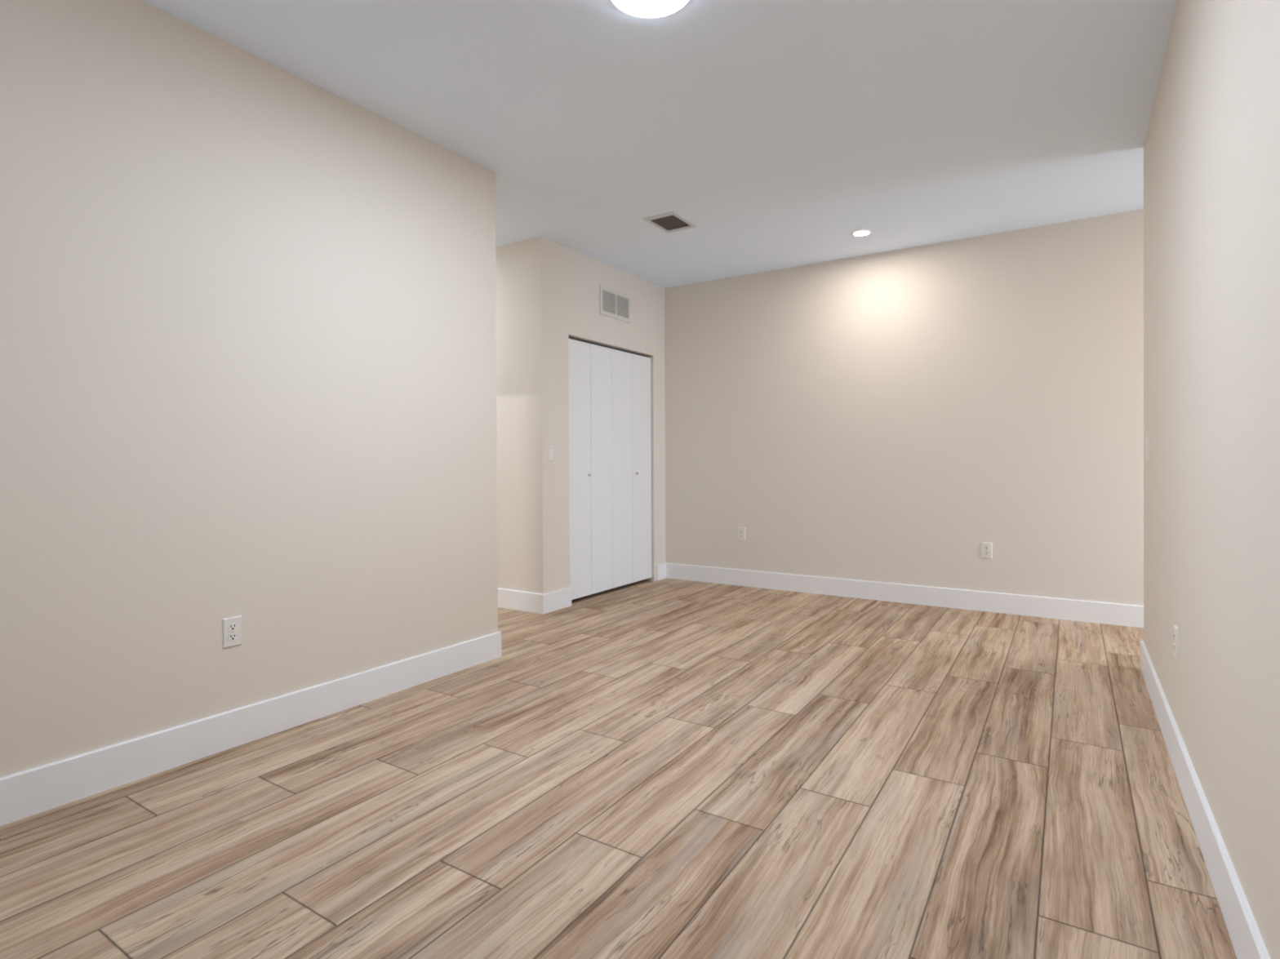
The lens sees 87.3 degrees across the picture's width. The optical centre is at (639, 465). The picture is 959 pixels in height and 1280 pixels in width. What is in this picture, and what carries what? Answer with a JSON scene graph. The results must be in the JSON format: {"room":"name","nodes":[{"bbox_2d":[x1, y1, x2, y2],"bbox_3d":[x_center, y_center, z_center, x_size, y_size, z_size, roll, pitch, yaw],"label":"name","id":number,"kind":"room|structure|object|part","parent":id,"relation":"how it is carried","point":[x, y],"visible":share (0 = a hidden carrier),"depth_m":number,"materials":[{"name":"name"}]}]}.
{"room":"empty living room","nodes":[
{"label":"empty living room","id":0,"kind":"room"},
{"bbox_2d":[0,0,497,777],"bbox_3d":[-1.985,-0.268,2.140,0.120,2.743,4.063,0,0,34],"label":"wall","id":1,"kind":"structure","parent":0,"point":[247,308],"depth_m":2.57,"materials":[{"name":"beige paint"}]},
{"bbox_2d":[222,615,241,648],"bbox_3d":[-1.590,0.651,2.618,0.008,0.114,0.072,0,0,34],"label":"wall outlet","id":2,"kind":"object","parent":1,"relation":"attached to","point":[232,626],"visible":1,"depth_m":2.61,"materials":[{"name":"beige plastic"}]},
{"bbox_2d":[227,622,237,631],"bbox_3d":[-1.588,0.631,2.617,0.004,0.028,0.034,0,0,33],"label":"receptacle","id":3,"kind":"object","parent":2,"relation":"attached to","point":[231,626],"depth_m":2.62,"materials":[{"name":"white plastic"}]},
{"bbox_2d":[228,633,237,640],"bbox_3d":[-1.588,0.670,2.617,0.004,0.028,0.034,0,0,33],"label":"receptacle","id":4,"kind":"object","parent":2,"relation":"attached to","point":[232,637],"depth_m":2.62,"materials":[{"name":"white plastic"}]},
{"bbox_2d":[0,631,501,826],"bbox_3d":[-2.139,1.032,2.257,0.600,0.143,4.074,0,0,33],"label":"baseboard","id":5,"kind":"structure","parent":1,"relation":"attached to","point":[26,793],"depth_m":2.55,"materials":[{"name":"white paint"}]},
{"bbox_2d":[495,236,665,594],"bbox_3d":[-1.147,-0.295,6.206,2.164,2.743,1.759,0,0,33],"label":"wall","id":6,"kind":"structure","parent":0,"point":[547,291],"depth_m":5.05,"materials":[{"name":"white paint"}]},
{"bbox_2d":[497,586,571,614],"bbox_3d":[-1.530,1.010,5.596,2.178,0.143,0.328,0,0,33],"label":"baseboard","id":7,"kind":"structure","parent":6,"relation":"attached to","point":[539,603],"depth_m":4.99,"materials":[{"name":"white paint"}]},
{"bbox_2d":[546,445,553,461],"bbox_3d":[-0.659,-0.085,4.956,0.010,0.114,0.072,0,0,33],"label":"light switch","id":8,"kind":"object","parent":6,"relation":"attached to","point":[549,448],"visible":1,"depth_m":4.95,"materials":[{"name":"beige plastic"}]},
{"bbox_2d":[568,337,651,599],"bbox_3d":[-0.255,0.018,5.697,0.117,2.048,1.238,0,0,33],"label":"door","id":9,"kind":"structure","parent":6,"relation":"in","point":[610,424],"depth_m":5.61,"materials":[{"name":"white paint"}]},
{"bbox_3d":[-0.491,0.033,5.297,0.034,2.025,0.302,0,0,33],"label":"panel","id":10,"kind":"part","parent":9,"relation":"part of","materials":[{"name":"white paint"}]},
{"bbox_3d":[-0.330,0.031,5.549,0.034,2.025,0.289,0,0,33],"label":"panel","id":11,"kind":"part","parent":9,"relation":"part of","materials":[{"name":"white paint"}]},
{"bbox_3d":[-0.165,0.029,5.806,0.034,2.025,0.317,0,0,33],"label":"panel","id":12,"kind":"part","parent":9,"relation":"part of","materials":[{"name":"white paint"}]},
{"bbox_3d":[0.006,0.027,6.072,0.034,2.025,0.311,0,0,33],"label":"panel","id":13,"kind":"part","parent":9,"relation":"part of","materials":[{"name":"white paint"}]},
{"bbox_2d":[599,284,631,323],"bbox_3d":[-0.205,-1.355,5.663,0.010,0.242,0.454,0,0,33],"label":"air vent","id":14,"kind":"object","parent":6,"relation":"in","point":[613,304],"visible":1,"depth_m":5.65,"materials":[{"name":"white metal"}]},
{"bbox_2d":[0,577,1236,958],"bbox_3d":[0.242,1.131,2.412,8.600,0.080,6.904,0,0,33],"label":"floor","id":15,"kind":"structure","parent":0,"point":[666,768],"depth_m":2.11,"materials":[{"name":"brown wood"}]},
{"bbox_2d":[142,0,1177,288],"bbox_3d":[0.229,-1.701,2.396,8.600,0.100,6.904,0,0,33],"label":"ceiling","id":16,"kind":"structure","parent":0,"point":[783,131],"depth_m":3.08,"materials":[{"name":"white paint"}]},
{"bbox_2d":[610,0,688,17],"bbox_3d":[0.035,-1.639,2.307,0.311,0.022,0.311,0,0,33],"label":"recessed light","id":17,"kind":"object","parent":16,"relation":"in","point":[640,8],"visible":1,"depth_m":2.39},
{"bbox_2d":[642,211,697,233],"bbox_3d":[0.208,-1.710,4.599,0.245,0.104,0.338,0,0,33],"label":"ceiling vent","id":18,"kind":"object","parent":16,"relation":"in","point":[668,222],"visible":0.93,"depth_m":4.60,"materials":[{"name":"grey metal"}]},
{"bbox_3d":[0.139,-1.667,4.644,0.011,0.012,0.246,0,0,33],"label":"blade","id":19,"kind":"part","parent":18,"relation":"part of","materials":[{"name":"grey metal"}]},
{"bbox_3d":[0.162,-1.667,4.630,0.011,0.012,0.246,0,0,33],"label":"blade","id":20,"kind":"part","parent":18,"relation":"part of","materials":[{"name":"grey metal"}]},
{"bbox_3d":[0.184,-1.667,4.615,0.011,0.012,0.246,0,0,33],"label":"blade","id":21,"kind":"part","parent":18,"relation":"part of","materials":[{"name":"grey metal"}]},
{"bbox_3d":[0.206,-1.667,4.601,0.011,0.012,0.246,0,0,33],"label":"blade","id":22,"kind":"part","parent":18,"relation":"part of","materials":[{"name":"grey metal"}]},
{"bbox_3d":[0.229,-1.667,4.586,0.011,0.012,0.246,0,0,33],"label":"blade","id":23,"kind":"part","parent":18,"relation":"part of","materials":[{"name":"grey metal"}]},
{"bbox_3d":[0.252,-1.667,4.572,0.011,0.012,0.246,0,0,33],"label":"blade","id":24,"kind":"part","parent":18,"relation":"part of","materials":[{"name":"grey metal"}]},
{"bbox_3d":[0.274,-1.667,4.557,0.011,0.012,0.246,0,0,33],"label":"blade","id":25,"kind":"part","parent":18,"relation":"part of","materials":[{"name":"grey metal"}]},
{"bbox_2d":[851,229,871,236],"bbox_3d":[1.593,-1.667,4.825,0.144,0.006,0.144,0,0,33],"label":"recessed light","id":26,"kind":"object","parent":16,"relation":"in","point":[861,233],"visible":1,"depth_m":4.82,"materials":[{"name":"white paint"}]},
{"bbox_2d":[664,208,1143,605],"bbox_3d":[2.474,-0.305,4.998,7.636,2.743,0.120,0,0,33],"label":"wall","id":27,"kind":"structure","parent":0,"point":[886,416],"depth_m":5.11,"materials":[{"name":"beige paint"}]},
{"bbox_2d":[737,527,745,540],"bbox_3d":[0.900,0.607,5.940,0.072,0.114,0.008,0,0,33],"label":"wall outlet","id":28,"kind":"object","parent":27,"relation":"attached to","point":[741,531],"visible":1,"depth_m":5.94,"materials":[{"name":"beige plastic"}]},
{"bbox_2d":[656,562,1143,628],"bbox_3d":[2.907,0.996,4.560,6.436,0.143,0.168,0,0,33],"label":"baseboard","id":29,"kind":"structure","parent":27,"relation":"attached to","point":[1098,612],"depth_m":5.12,"materials":[{"name":"white paint"}]},
{"bbox_2d":[981,542,992,558],"bbox_3d":[2.528,0.621,4.895,0.072,0.114,0.008,0,0,33],"label":"wall outlet","id":30,"kind":"object","parent":27,"relation":"attached to","point":[986,548],"visible":1,"depth_m":4.89,"materials":[{"name":"beige plastic"}]},
{"bbox_2d":[1143,0,1279,958],"bbox_3d":[1.159,-0.277,1.099,0.120,2.743,5.705,0,0,33],"label":"wall","id":31,"kind":"structure","parent":0,"point":[1211,147],"depth_m":1.74,"materials":[{"name":"beige paint"}]},
{"bbox_2d":[1145,435,1149,459],"bbox_3d":[2.511,-0.087,3.325,0.010,0.114,0.072,0,0,33],"label":"light switch","id":32,"kind":"object","parent":31,"relation":"attached to","point":[1147,453],"visible":1,"depth_m":3.30,"materials":[{"name":"beige plastic"}]},
{"bbox_2d":[1173,625,1178,661],"bbox_3d":[1.937,0.642,2.428,0.008,0.114,0.072,0,0,33],"label":"wall outlet","id":33,"kind":"object","parent":31,"relation":"attached to","point":[1175,628],"visible":1,"depth_m":2.40,"materials":[{"name":"beige plastic"}]},
{"bbox_2d":[1140,640,1270,958],"bbox_3d":[2.323,1.022,0.370,2.892,0.143,5.719,0,0,33],"label":"baseboard","id":34,"kind":"structure","parent":31,"relation":"attached to","point":[1246,938],"depth_m":1.80,"materials":[{"name":"white paint"}]}
]}

